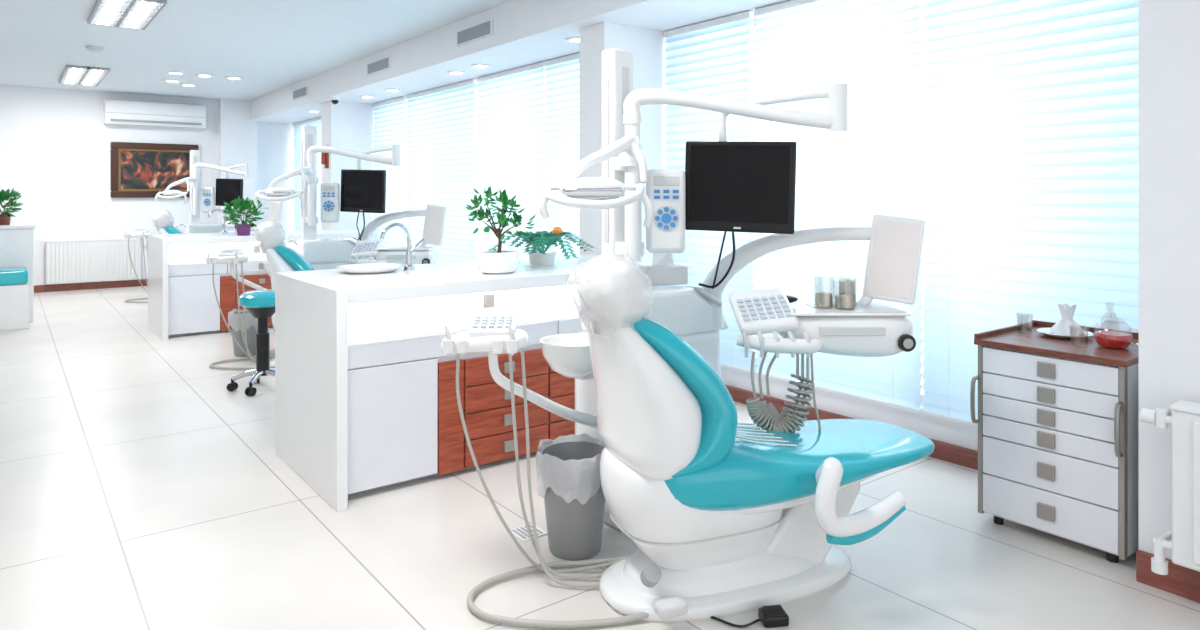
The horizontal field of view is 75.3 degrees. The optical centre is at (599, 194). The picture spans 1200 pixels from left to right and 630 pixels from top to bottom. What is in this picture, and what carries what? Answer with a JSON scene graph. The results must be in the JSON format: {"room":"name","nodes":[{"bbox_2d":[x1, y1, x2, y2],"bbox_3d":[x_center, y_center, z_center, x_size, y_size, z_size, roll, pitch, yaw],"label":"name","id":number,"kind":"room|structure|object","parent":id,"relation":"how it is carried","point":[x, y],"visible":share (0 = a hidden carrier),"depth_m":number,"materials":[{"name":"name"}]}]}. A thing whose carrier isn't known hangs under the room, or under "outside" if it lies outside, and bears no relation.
{"room":"dental clinic","nodes":[
{"label":"dental clinic","id":0,"kind":"room"},
{"bbox_2d":[0,85,294,285],"bbox_3d":[-8.189,-0.075,11.205,7.800,2.950,0.150,0,0,-37],"label":"wall","id":1,"kind":"structure","parent":0,"point":[55,144],"depth_m":11.55,"materials":[{"name":"paint"}]},
{"bbox_2d":[34,279,147,292],"bbox_3d":[-8.710,1.350,10.693,6.350,0.100,0.030,0,0,-37],"label":"baseboard","id":2,"kind":"structure","parent":1,"relation":"attached to","point":[125,283],"depth_m":11.54,"materials":[{"name":"brown wood"}]},
{"bbox_2d":[45,238,140,284],"bbox_3d":[-7.509,0.979,11.558,1.190,0.623,0.115,0,0,-37],"label":"radiator","id":3,"kind":"object","parent":1,"relation":"attached to","point":[70,261],"visible":0.95,"depth_m":11.50,"materials":[{"name":"white metal"}]},
{"bbox_2d":[45,238,139,242],"bbox_3d":[-7.512,0.674,11.562,1.190,0.015,0.095,0,0,-37],"label":"grille","id":4,"kind":"object","parent":3,"relation":"attached to","point":[137,240],"depth_m":11.58,"materials":[{"name":"white metal"}]},
{"bbox_2d":[111,142,198,197],"bbox_3d":[-6.884,-0.380,12.058,1.190,0.840,0.060,0,0,-37],"label":"framed painting","id":5,"kind":"object","parent":1,"relation":"attached to","point":[138,170],"visible":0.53,"depth_m":11.98,"materials":[{"name":"brown wood"}]},
{"bbox_2d":[103,99,206,128],"bbox_3d":[-6.835,-1.240,11.986,1.360,0.360,0.254,0,0,-37],"label":"air conditioner","id":6,"kind":"object","parent":1,"relation":"attached to","point":[115,112],"visible":1,"depth_m":11.87,"materials":[{"name":"white plastic"}]},
{"bbox_2d":[293,117,320,230],"bbox_3d":[-4.706,-0.020,12.609,0.060,2.390,1.650,0,0,-37],"label":"window blind","id":7,"kind":"object","parent":1,"relation":"attached to","point":[316,121],"visible":0.24,"depth_m":12.99,"materials":[{"name":"white paint"}]},
{"bbox_2d":[218,99,256,227],"bbox_3d":[-5.924,-0.075,12.729,0.550,2.950,0.180,0,0,-37],"label":"pilaster","id":8,"kind":"object","parent":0,"point":[237,134],"depth_m":12.64,"materials":[{"name":"white paint"}]},
{"bbox_2d":[0,0,510,100],"bbox_3d":[-3.224,-1.600,4.710,7.800,0.100,16.400,0,0,-37],"label":"ceiling","id":9,"kind":"structure","parent":0,"point":[273,45],"depth_m":7.75,"materials":[{"name":"paint"}]},
{"bbox_2d":[59,65,109,85],"bbox_3d":[-6.683,-1.532,10.059,0.440,0.033,1.700,0,0,-37],"label":"ceiling light","id":10,"kind":"object","parent":9,"relation":"in","point":[72,74],"depth_m":9.91,"materials":[{"name":"white plastic"}]},
{"bbox_2d":[86,45,103,52],"bbox_3d":[-5.284,-1.524,8.146,0.160,0.052,0.160,0,0,-37],"label":"smoke detector","id":11,"kind":"object","parent":9,"relation":"attached to","point":[97,49],"visible":1,"depth_m":8.10,"materials":[{"name":"grey plastic"}]},
{"bbox_2d":[87,0,166,29],"bbox_3d":[-3.996,-1.532,6.543,0.440,0.033,1.250,0,0,-37],"label":"ceiling light","id":12,"kind":"object","parent":9,"relation":"in","point":[132,14],"depth_m":6.52,"materials":[{"name":"white plastic"}]},
{"bbox_2d":[163,80,181,82],"bbox_3d":[-5.798,-1.544,10.547,0.225,0.011,0.225,0,0,-37],"label":"recessed light","id":13,"kind":"object","parent":9,"relation":"in","point":[174,81],"visible":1,"depth_m":10.55,"materials":[{"name":"white paint"}]},
{"bbox_2d":[166,71,185,74],"bbox_3d":[-5.375,-1.544,9.863,0.225,0.011,0.225,0,0,-37],"label":"recessed light","id":14,"kind":"object","parent":9,"relation":"in","point":[168,72],"visible":1,"depth_m":9.85,"materials":[{"name":"white paint"}]},
{"bbox_2d":[180,84,197,86],"bbox_3d":[-5.781,-1.544,10.937,0.225,0.011,0.225,0,0,-37],"label":"recessed light","id":15,"kind":"object","parent":9,"relation":"in","point":[191,85],"visible":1,"depth_m":10.93,"materials":[{"name":"white paint"}]},
{"bbox_2d":[195,74,213,76],"bbox_3d":[-5.113,-1.544,10.063,0.225,0.011,0.225,0,0,-37],"label":"recessed light","id":16,"kind":"object","parent":9,"relation":"in","point":[199,75],"visible":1,"depth_m":10.04,"materials":[{"name":"white paint"}]},
{"bbox_2d":[225,76,242,79],"bbox_3d":[-4.835,-1.544,10.276,0.225,0.011,0.225,0,0,-37],"label":"recessed light","id":17,"kind":"object","parent":9,"relation":"in","point":[227,77],"visible":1,"depth_m":10.27,"materials":[{"name":"white paint"}]},
{"bbox_2d":[251,0,789,123],"bbox_3d":[-0.512,-1.385,6.721,0.950,0.330,16.300,0,0,-37],"label":"soffit","id":18,"kind":"structure","parent":9,"relation":"attached to","point":[525,32],"depth_m":6.87,"materials":[{"name":"white paint"}]},
{"bbox_2d":[293,86,307,99],"bbox_3d":[-4.086,-1.385,10.597,0.020,0.130,0.640,0,0,-37],"label":"air vent","id":19,"kind":"object","parent":18,"relation":"in","point":[302,92],"visible":1,"depth_m":10.54,"materials":[{"name":"grey metal"}]},
{"bbox_2d":[330,97,339,103],"bbox_3d":[-3.316,-1.178,9.738,0.120,0.084,0.120,0,0,-37],"label":"security camera","id":20,"kind":"object","parent":18,"relation":"attached to","point":[335,100],"visible":1,"depth_m":9.70,"materials":[{"name":"white paint"}]},
{"bbox_2d":[359,96,374,97],"bbox_3d":[-2.881,-1.214,9.630,0.188,0.011,0.188,0,0,-37],"label":"recessed light","id":21,"kind":"object","parent":18,"relation":"in","point":[359,96],"visible":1,"depth_m":9.61,"materials":[{"name":"white paint"}]},
{"bbox_2d":[367,56,390,75],"bbox_3d":[-2.386,-1.385,8.372,0.020,0.130,0.640,0,0,-37],"label":"air vent","id":22,"kind":"object","parent":18,"relation":"in","point":[383,64],"visible":1,"depth_m":8.33,"materials":[{"name":"grey metal"}]},
{"bbox_2d":[384,88,400,90],"bbox_3d":[-2.395,-1.214,8.994,0.188,0.011,0.188,0,0,-37],"label":"recessed light","id":23,"kind":"object","parent":18,"relation":"in","point":[388,89],"visible":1,"depth_m":8.95,"materials":[{"name":"white paint"}]},
{"bbox_2d":[447,71,465,74],"bbox_3d":[-1.423,-1.214,7.723,0.188,0.011,0.188,0,0,-37],"label":"recessed light","id":24,"kind":"object","parent":18,"relation":"in","point":[448,72],"visible":1,"depth_m":7.69,"materials":[{"name":"white paint"}]},
{"bbox_2d":[456,19,492,46],"bbox_3d":[-1.080,-1.385,6.664,0.020,0.130,0.640,0,0,-37],"label":"air vent","id":25,"kind":"object","parent":18,"relation":"in","point":[484,29],"visible":1,"depth_m":6.64,"materials":[{"name":"grey metal"}]},
{"bbox_2d":[471,64,490,67],"bbox_3d":[-1.120,-1.214,7.326,0.188,0.011,0.188,0,0,-37],"label":"recessed light","id":26,"kind":"object","parent":18,"relation":"in","point":[472,65],"visible":1,"depth_m":7.29,"materials":[{"name":"white paint"}]},
{"bbox_2d":[565,37,578,42],"bbox_3d":[-0.178,-1.214,6.095,0.188,0.011,0.188,0,0,-37],"label":"recessed light","id":27,"kind":"object","parent":18,"relation":"in","point":[570,39],"visible":0.62,"depth_m":6.06,"materials":[{"name":"white paint"}]},
{"bbox_2d":[321,145,328,167],"bbox_3d":[-3.596,-0.500,10.153,0.080,0.300,0.100,0,0,-37],"label":"wall plaque","id":28,"kind":"object","parent":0,"point":[324,156],"depth_m":10.13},
{"bbox_2d":[321,101,374,239],"bbox_3d":[-3.277,0.090,10.460,0.800,2.620,0.400,0,0,-37],"label":"wall pier","id":29,"kind":"object","parent":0,"point":[345,125],"depth_m":10.21,"materials":[{"name":"white paint"}]},
{"bbox_2d":[0,286,1199,629],"bbox_3d":[-3.224,1.450,4.710,7.800,0.100,16.400,0,0,-37],"label":"floor","id":30,"kind":"structure","parent":0,"point":[139,491],"depth_m":3.17,"materials":[{"name":"tile"}]},
{"bbox_2d":[0,266,28,330],"bbox_3d":[-6.723,1.090,7.888,1.500,0.620,0.500,0,0,-37],"label":"bench","id":31,"kind":"object","parent":30,"relation":"on","point":[14,285],"visible":1,"depth_m":8.09,"materials":[{"name":"white paint"}]},
{"bbox_2d":[0,266,27,285],"bbox_3d":[-6.727,0.858,7.885,1.490,0.155,0.500,0,0,-37],"label":"cushion","id":32,"kind":"object","parent":31,"relation":"on","point":[9,276],"depth_m":8.08,"materials":[{"name":"teal leather"}]},
{"bbox_2d":[0,224,35,321],"bbox_3d":[-7.007,0.865,8.219,1.690,1.070,0.370,0,0,-37],"label":"countertop","id":33,"kind":"structure","parent":30,"relation":"on","point":[16,240],"depth_m":8.52,"materials":[{"name":"white paint"}]},
{"bbox_2d":[0,214,10,224],"bbox_3d":[-6.563,0.273,8.552,0.160,0.115,0.160,0,0,-37],"label":"pot","id":34,"kind":"object","parent":33,"relation":"on","point":[5,219],"depth_m":8.52,"materials":[{"name":"brown ceramic"}]},
{"bbox_2d":[0,188,23,224],"bbox_3d":[-6.555,0.122,8.558,0.337,0.417,0.349,0,0,9],"label":"bush","id":35,"kind":"object","parent":33,"relation":"on","point":[5,216],"visible":1,"depth_m":8.54,"materials":[{"name":"green plant"}]},
{"bbox_2d":[124,229,151,302],"bbox_3d":[-5.959,0.930,10.375,0.727,0.952,0.764,0,0,-20],"label":"holder","id":36,"kind":"object","parent":30,"relation":"on","point":[141,234],"visible":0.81,"depth_m":10.37,"materials":[{"name":"white plastic"}]},
{"bbox_2d":[154,212,184,233],"bbox_3d":[-5.150,0.798,10.397,1.487,1.204,0.716,0,0,-22],"label":"dental chair","id":37,"kind":"object","parent":30,"relation":"on","point":[163,220],"visible":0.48,"depth_m":10.10,"materials":[{"name":"white plastic"}]},
{"bbox_2d":[163,226,184,233],"bbox_3d":[-5.566,0.662,10.294,0.386,0.535,0.544,0,0,-22],"label":"backrest cushion","id":38,"kind":"object","parent":37,"relation":"on","point":[166,229],"depth_m":10.10,"materials":[{"name":"teal leather"}]},
{"bbox_2d":[219,201,282,232],"bbox_3d":[-4.869,0.523,10.858,0.925,0.885,0.621,0,0,0],"label":"table","id":39,"kind":"object","parent":37,"relation":"on","point":[275,208],"visible":0.23,"depth_m":10.81,"materials":[{"name":"white plastic"}]},
{"bbox_2d":[192,163,250,223],"bbox_3d":[-5.195,0.002,10.882,0.911,0.903,0.367,0,0,13],"label":"computer monitor","id":40,"kind":"object","parent":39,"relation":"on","point":[227,190],"visible":0.88,"depth_m":10.81,"materials":[{"name":"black plastic"}]},
{"bbox_2d":[176,150,222,233],"bbox_3d":[-5.637,0.385,10.966,0.935,2.030,0.370,0,0,-37],"label":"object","id":41,"kind":"object","parent":30,"relation":"on","point":[194,226],"visible":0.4,"depth_m":10.87,"materials":[{"name":"white plastic"}]},
{"bbox_2d":[155,177,196,203],"bbox_3d":[-5.719,-0.064,10.585,0.543,0.372,0.349,0,0,-44],"label":"lamp","id":42,"kind":"object","parent":41,"relation":"attached to","point":[168,194],"visible":1,"depth_m":10.50,"materials":[{"name":"white plastic"}]},
{"bbox_2d":[202,187,214,212],"bbox_3d":[-5.487,0.070,10.934,0.170,0.360,0.148,0,0,0],"label":"control panel","id":43,"kind":"object","parent":41,"relation":"attached to","point":[208,193],"visible":0.98,"depth_m":10.87,"materials":[{"name":"white plastic"}]},
{"bbox_2d":[206,248,274,369],"bbox_3d":[-2.920,0.930,6.531,0.727,0.952,0.764,0,0,-20],"label":"holder","id":44,"kind":"object","parent":30,"relation":"on","point":[231,256],"visible":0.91,"depth_m":6.53,"materials":[{"name":"white plastic"}]},
{"bbox_2d":[228,309,257,356],"bbox_3d":[-3.099,1.203,6.817,0.296,0.394,0.295,0,0,-37],"label":"trash bin","id":45,"kind":"object","parent":30,"relation":"on","point":[251,323],"visible":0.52,"depth_m":6.72,"materials":[{"name":"plastic"}]},
{"bbox_2d":[227,290,274,395],"bbox_3d":[-2.452,1.049,5.639,0.450,0.702,0.435,0,0,-37],"label":"stool","id":46,"kind":"object","parent":30,"relation":"on","point":[260,304],"visible":0.72,"depth_m":5.57,"materials":[{"name":"teal leather"}]},
{"bbox_2d":[148,229,377,339],"bbox_3d":[-3.659,0.910,8.525,2.137,0.980,0.990,0,0,-37],"label":"countertop","id":47,"kind":"structure","parent":30,"relation":"on","point":[182,301],"depth_m":7.82,"materials":[{"name":"white laminate"}]},
{"bbox_2d":[208,209,230,233],"bbox_3d":[-4.111,0.287,8.437,0.268,0.267,0.062,0,0,-37],"label":"faucet","id":48,"kind":"object","parent":47,"relation":"on","point":[224,231],"visible":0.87,"depth_m":8.45,"materials":[{"name":"silver metal"}]},
{"bbox_2d":[222,196,264,235],"bbox_3d":[-3.697,0.212,8.099,0.386,0.417,0.393,0,0,7],"label":"bush","id":49,"kind":"object","parent":47,"relation":"on","point":[243,229],"visible":0.98,"depth_m":8.05,"materials":[{"name":"green plant"}]},
{"bbox_2d":[236,224,250,235],"bbox_3d":[-3.707,0.362,8.092,0.160,0.115,0.160,0,0,-37],"label":"pot","id":50,"kind":"object","parent":47,"relation":"on","point":[242,229],"depth_m":8.04,"materials":[{"name":"purple ceramic"}]},
{"bbox_2d":[254,246,259,251],"bbox_3d":[-3.649,0.575,8.279,0.060,0.070,0.016,0,0,-37],"label":"socket","id":51,"kind":"object","parent":47,"relation":"attached to","point":[256,248],"depth_m":8.27,"materials":[{"name":"beige plastic"}]},
{"bbox_2d":[153,229,377,244],"bbox_3d":[-3.639,0.453,8.541,2.087,0.065,0.990,0,0,-37],"label":"countertop","id":52,"kind":"structure","parent":47,"relation":"on","point":[188,238],"depth_m":8.07,"materials":[{"name":"white paint"}]},
{"bbox_2d":[258,222,314,365],"bbox_3d":[-2.111,0.798,6.553,1.487,1.204,0.716,0,0,-22],"label":"dental chair","id":53,"kind":"object","parent":30,"relation":"on","point":[280,257],"visible":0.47,"depth_m":6.25,"materials":[{"name":"white plastic"}]},
{"bbox_2d":[272,244,314,270],"bbox_3d":[-2.526,0.662,6.450,0.386,0.535,0.544,0,0,-22],"label":"backrest cushion","id":54,"kind":"object","parent":53,"relation":"on","point":[284,258],"depth_m":6.24,"materials":[{"name":"teal leather"}]},
{"bbox_2d":[346,204,446,264],"bbox_3d":[-1.830,0.523,7.014,0.925,0.885,0.621,0,0,0],"label":"table","id":55,"kind":"object","parent":53,"relation":"on","point":[435,215],"visible":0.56,"depth_m":6.94,"materials":[{"name":"white plastic"}]},
{"bbox_2d":[307,144,400,240],"bbox_3d":[-2.156,0.002,7.038,0.911,0.903,0.367,0,0,13],"label":"computer monitor","id":56,"kind":"object","parent":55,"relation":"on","point":[364,191],"visible":1,"depth_m":6.96,"materials":[{"name":"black plastic"}]},
{"bbox_2d":[374,246,435,249],"bbox_3d":[-1.732,0.474,6.947,0.565,0.015,0.533,0,0,-37],"label":"tray","id":57,"kind":"object","parent":55,"relation":"on","point":[375,247],"depth_m":6.84,"materials":[{"name":"white plastic"}]},
{"bbox_2d":[263,125,368,275],"bbox_3d":[-2.597,0.385,7.122,0.935,2.030,0.370,0,0,-37],"label":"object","id":58,"kind":"object","parent":30,"relation":"on","point":[322,253],"visible":0.43,"depth_m":7.03,"materials":[{"name":"white plastic"}]},
{"bbox_2d":[253,167,313,208],"bbox_3d":[-2.679,-0.064,6.740,0.543,0.372,0.349,0,0,-44],"label":"lamp","id":59,"kind":"object","parent":58,"relation":"attached to","point":[273,193],"visible":1,"depth_m":6.65,"materials":[{"name":"white plastic"}]},
{"bbox_2d":[320,183,339,222],"bbox_3d":[-2.447,0.070,7.090,0.170,0.360,0.148,0,0,0],"label":"control panel","id":60,"kind":"object","parent":58,"relation":"attached to","point":[329,192],"visible":1,"depth_m":7.02,"materials":[{"name":"white plastic"}]},
{"bbox_2d":[275,254,692,511],"bbox_3d":[-0.597,0.910,4.488,2.177,0.980,0.990,0,0,-37],"label":"counter","id":61,"kind":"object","parent":30,"relation":"on","point":[366,397],"depth_m":3.84,"materials":[{"name":"white laminate"}]},
{"bbox_2d":[337,263,403,273],"bbox_3d":[-1.247,0.401,4.233,0.360,0.034,0.288,0,0,-37],"label":"basin","id":62,"kind":"object","parent":61,"relation":"in","point":[368,268],"visible":1,"depth_m":4.18,"materials":[{"name":"white ceramic"}]},
{"bbox_2d":[380,223,423,269],"bbox_3d":[-1.105,0.287,4.341,0.268,0.267,0.062,0,0,-37],"label":"faucet","id":63,"kind":"object","parent":61,"relation":"on","point":[408,266],"visible":1,"depth_m":4.35,"materials":[{"name":"silver metal"}]},
{"bbox_2d":[484,294,493,307],"bbox_3d":[-0.603,0.575,4.229,0.060,0.070,0.016,0,0,-37],"label":"socket","id":64,"kind":"object","parent":61,"relation":"attached to","point":[488,298],"depth_m":4.22,"materials":[{"name":"beige plastic"}]},
{"bbox_2d":[286,254,692,303],"bbox_3d":[-0.577,0.453,4.503,2.127,0.065,0.990,0,0,-37],"label":"countertop","id":65,"kind":"structure","parent":61,"relation":"on","point":[451,278],"depth_m":4.01,"materials":[{"name":"white paint"}]},
{"bbox_2d":[465,186,535,273],"bbox_3d":[-0.530,0.185,4.191,0.323,0.471,0.300,0,0,12],"label":"potted ficus","id":66,"kind":"object","parent":61,"relation":"on","point":[500,261],"visible":1,"depth_m":4.15,"materials":[{"name":"green plant"}]},
{"bbox_2d":[477,250,519,273],"bbox_3d":[-0.547,0.362,4.189,0.244,0.115,0.183,0,0,-37],"label":"pot","id":67,"kind":"object","parent":66,"relation":"on","point":[499,261],"depth_m":4.11,"materials":[{"name":"white ceramic"}]},
{"bbox_2d":[477,227,594,264],"bbox_3d":[-0.357,0.305,4.731,0.694,0.229,0.627,0,0,3],"label":"potted fern","id":68,"kind":"object","parent":61,"relation":"on","point":[537,255],"visible":0.95,"depth_m":4.63,"materials":[{"name":"green plant"}]},
{"bbox_2d":[528,251,556,264],"bbox_3d":[-0.349,0.383,4.705,0.180,0.075,0.180,0,0,-37],"label":"pot","id":69,"kind":"object","parent":68,"relation":"on","point":[536,258],"depth_m":4.64,"materials":[{"name":"white ceramic"}]},
{"bbox_2d":[511,524,546,541],"bbox_3d":[-0.298,1.396,3.221,0.120,0.008,0.120,0,0,-37],"label":"floor vent","id":70,"kind":"object","parent":30,"relation":"on","point":[521,533],"visible":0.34,"depth_m":3.21,"materials":[{"name":"white paint"}]},
{"bbox_2d":[440,315,648,627],"bbox_3d":[-0.189,0.930,2.828,0.727,0.952,0.764,0,0,-20],"label":"holder","id":71,"kind":"object","parent":30,"relation":"on","point":[494,336],"visible":0.99,"depth_m":2.83,"materials":[{"name":"white plastic"}]},
{"bbox_2d":[536,433,604,560],"bbox_3d":[-0.099,1.193,3.075,0.311,0.414,0.311,0,0,-37],"label":"trash bin","id":72,"kind":"object","parent":30,"relation":"on","point":[567,467],"visible":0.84,"depth_m":2.98,"materials":[{"name":"plastic"}]},
{"bbox_2d":[540,48,727,529],"bbox_3d":[0.133,0.385,3.419,0.935,2.030,0.370,0,0,-37],"label":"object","id":73,"kind":"object","parent":30,"relation":"on","point":[687,311],"visible":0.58,"depth_m":3.33,"materials":[{"name":"white plastic"}]},
{"bbox_2d":[579,304,583,316],"bbox_3d":[-0.030,0.452,3.231,0.133,0.099,0.027,0,0,-37],"label":"tap","id":74,"kind":"object","parent":73,"relation":"on","point":[581,307],"depth_m":3.19,"materials":[{"name":"silver metal"}]},
{"bbox_2d":[538,134,653,226],"bbox_3d":[0.051,-0.064,3.038,0.543,0.372,0.349,0,0,-44],"label":"lamp","id":75,"kind":"object","parent":73,"relation":"attached to","point":[583,192],"visible":1,"depth_m":2.94,"materials":[{"name":"white plastic"}]},
{"bbox_2d":[637,253,687,285],"bbox_3d":[0.280,0.314,3.487,0.200,0.168,0.120,0,0,-17],"label":"tissue box","id":76,"kind":"object","parent":73,"relation":"on","point":[663,270],"visible":0.89,"depth_m":3.44,"materials":[{"name":"grey plastic"}]},
{"bbox_2d":[646,169,685,252],"bbox_3d":[0.283,0.070,3.387,0.170,0.360,0.148,0,0,0],"label":"control panel","id":77,"kind":"object","parent":73,"relation":"attached to","point":[665,188],"visible":0.89,"depth_m":3.32,"materials":[{"name":"white plastic"}]},
{"bbox_2d":[710,605,788,627],"bbox_3d":[0.326,1.376,2.658,0.634,0.046,0.144,0,0,29],"label":"foot pedal","id":78,"kind":"object","parent":30,"relation":"on","point":[771,615],"visible":0.67,"depth_m":2.52,"materials":[{"name":"black plastic"}]},
{"bbox_2d":[576,259,934,621],"bbox_3d":[0.620,0.798,2.850,1.487,1.204,0.716,0,0,-22],"label":"dental chair","id":79,"kind":"object","parent":30,"relation":"on","point":[724,516],"visible":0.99,"depth_m":2.60,"materials":[{"name":"white plastic"}]},
{"bbox_2d":[626,315,737,477],"bbox_3d":[0.204,0.662,2.748,0.386,0.535,0.544,0,0,-22],"label":"backrest cushion","id":80,"kind":"object","parent":79,"relation":"on","point":[681,417],"depth_m":2.53,"materials":[{"name":"teal leather"}]},
{"bbox_2d":[665,419,934,510],"bbox_3d":[0.691,0.961,2.948,1.270,0.244,0.566,0,0,-22],"label":"seat cushion","id":81,"kind":"object","parent":79,"relation":"on","point":[763,469],"depth_m":2.66,"materials":[{"name":"teal leather"}]},
{"bbox_2d":[701,214,924,432],"bbox_3d":[0.901,0.523,3.311,0.925,0.885,0.621,0,0,0],"label":"table","id":82,"kind":"object","parent":79,"relation":"on","point":[866,329],"visible":0.98,"depth_m":3.13,"materials":[{"name":"white plastic"}]},
{"bbox_2d":[623,83,847,288],"bbox_3d":[0.575,0.002,3.335,0.911,0.903,0.367,0,0,13],"label":"computer monitor","id":83,"kind":"object","parent":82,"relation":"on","point":[732,186],"visible":0.98,"depth_m":3.26,"materials":[{"name":"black plastic"}]},
{"bbox_2d":[786,295,797,302],"bbox_3d":[0.751,0.444,3.317,0.187,0.035,0.080,0,0,0],"label":"computer mouse","id":84,"kind":"object","parent":82,"relation":"on","point":[791,299],"visible":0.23,"depth_m":3.29,"materials":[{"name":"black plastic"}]},
{"bbox_2d":[815,291,854,307],"bbox_3d":[0.983,0.401,3.248,0.166,0.130,0.170,0,0,23],"label":"jars","id":85,"kind":"object","parent":82,"relation":"on","point":[822,299],"visible":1,"depth_m":3.19,"materials":[{"name":"silver glass"}]},
{"bbox_2d":[790,303,910,315],"bbox_3d":[0.998,0.476,3.244,0.480,0.012,0.310,0,0,0],"label":"tray","id":86,"kind":"object","parent":82,"relation":"on","point":[796,309],"depth_m":3.15,"materials":[{"name":"white plastic"}]},
{"bbox_2d":[970,320,1138,562],"bbox_3d":[1.985,0.995,3.270,0.593,0.810,0.574,0,0,-37],"label":"drawer cabinet","id":87,"kind":"object","parent":30,"relation":"on","point":[1057,421],"visible":0.94,"depth_m":3.08,"materials":[{"name":"white metal"}]},
{"bbox_2d":[1037,328,1093,338],"bbox_3d":[2.021,0.604,3.383,0.216,0.020,0.216,0,0,-37],"label":"serving plate","id":88,"kind":"object","parent":87,"relation":"on","point":[1046,331],"visible":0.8,"depth_m":3.34,"materials":[{"name":"white ceramic"}]},
{"bbox_2d":[1050,303,1084,335],"bbox_3d":[2.033,0.540,3.399,0.131,0.130,0.126,0,0,-37],"label":"paper napkin","id":89,"kind":"object","parent":88,"relation":"on","point":[1066,325],"visible":0.98,"depth_m":3.37,"materials":[{"name":"white paper"}]},
{"bbox_2d":[1094,331,1131,347],"bbox_3d":[2.075,0.544,3.138,0.141,0.140,0.158,0,0,1],"label":"bowl","id":90,"kind":"object","parent":87,"relation":"on","point":[1112,339],"visible":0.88,"depth_m":3.11,"materials":[{"name":"red glass"}]},
{"bbox_2d":[579,22,667,259],"bbox_3d":[0.258,0.090,5.837,0.800,2.620,0.300,0,0,-37],"label":"wall pier","id":91,"kind":"object","parent":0,"point":[648,46],"depth_m":5.66,"materials":[{"name":"white paint"}]},
{"bbox_2d":[1139,0,1199,559],"bbox_3d":[3.389,0.090,1.684,0.870,2.620,3.560,0,0,-37],"label":"wall","id":92,"kind":"structure","parent":0,"point":[1169,30],"depth_m":2.77,"materials":[{"name":"white paint"}]},
{"bbox_2d":[373,96,407,246],"bbox_3d":[-2.699,-0.020,9.983,0.060,2.390,1.020,0,0,-37],"label":"window blind","id":93,"kind":"object","parent":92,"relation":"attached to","point":[389,118],"visible":0.48,"depth_m":9.89,"materials":[{"name":"white paint"}]},
{"bbox_2d":[406,79,477,262],"bbox_3d":[-1.821,-0.020,8.835,0.060,2.390,1.710,0,0,-37],"label":"window blind","id":94,"kind":"object","parent":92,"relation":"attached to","point":[441,121],"visible":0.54,"depth_m":8.67,"materials":[{"name":"white paint"}]},
{"bbox_2d":[405,68,547,106],"bbox_3d":[-1.248,-0.030,8.317,0.080,2.380,5.470,0,0,-37],"label":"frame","id":95,"kind":"object","parent":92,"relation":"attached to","point":[477,88],"visible":0.02,"depth_m":8.35,"materials":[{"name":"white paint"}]},
{"bbox_2d":[477,62,546,257],"bbox_3d":[-0.876,-0.020,7.600,0.060,2.390,1.240,0,0,-37],"label":"window blind","id":96,"kind":"object","parent":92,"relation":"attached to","point":[512,133],"visible":0.52,"depth_m":7.53,"materials":[{"name":"white paint"}]},
{"bbox_2d":[545,53,578,255],"bbox_3d":[-0.096,-0.020,6.579,0.060,2.390,1.270,0,0,-37],"label":"window blind","id":97,"kind":"object","parent":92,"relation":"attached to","point":[562,83],"visible":0.23,"depth_m":6.87,"materials":[{"name":"white paint"}]},
{"bbox_2d":[664,11,754,372],"bbox_3d":[0.751,-0.020,5.471,0.060,2.390,0.840,0,0,-37],"label":"window blind","id":98,"kind":"object","parent":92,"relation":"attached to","point":[711,57],"visible":0.48,"depth_m":5.42,"materials":[{"name":"white paint"}]},
{"bbox_2d":[751,16,924,405],"bbox_3d":[1.588,-0.030,4.607,0.080,2.380,3.270,0,0,-37],"label":"frame","id":99,"kind":"object","parent":92,"relation":"attached to","point":[754,26],"visible":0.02,"depth_m":5.25,"materials":[{"name":"white paint"}]},
{"bbox_2d":[754,0,922,412],"bbox_3d":[1.380,-0.020,4.649,0.060,2.390,1.150,0,0,-37],"label":"window blind","id":100,"kind":"object","parent":92,"relation":"attached to","point":[872,47],"visible":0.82,"depth_m":4.54,"materials":[{"name":"white paint"}]},
{"bbox_2d":[721,366,977,450],"bbox_3d":[-0.206,1.280,6.954,0.180,0.240,16.300,0,0,-37],"label":"window sill","id":101,"kind":"structure","parent":92,"relation":"attached to","point":[943,430],"depth_m":4.50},
{"bbox_2d":[725,385,977,469],"bbox_3d":[1.501,1.357,4.540,0.040,0.085,3.270,0,0,-37],"label":"baseboard","id":102,"kind":"structure","parent":92,"relation":"attached to","point":[944,451],"depth_m":4.18,"materials":[{"name":"brown wood"}]},
{"bbox_2d":[923,0,1138,426],"bbox_3d":[2.100,-0.020,3.708,0.060,2.390,1.180,0,0,-37],"label":"window blind","id":103,"kind":"object","parent":92,"relation":"attached to","point":[1031,107],"visible":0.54,"depth_m":3.76,"materials":[{"name":"white paint"}]},
{"bbox_2d":[1136,550,1199,602],"bbox_3d":[3.033,1.345,1.413,0.025,0.110,3.560,0,0,-37],"label":"baseboard","id":104,"kind":"structure","parent":92,"relation":"attached to","point":[1181,581],"depth_m":2.73,"materials":[{"name":"brown wood"}]},
{"bbox_2d":[1140,400,1199,574],"bbox_3d":[2.298,1.005,2.267,0.153,0.590,1.210,0,0,-37],"label":"panel radiator","id":105,"kind":"object","parent":92,"relation":"attached to","point":[1184,420],"visible":1,"depth_m":2.61,"materials":[{"name":"white metal"}]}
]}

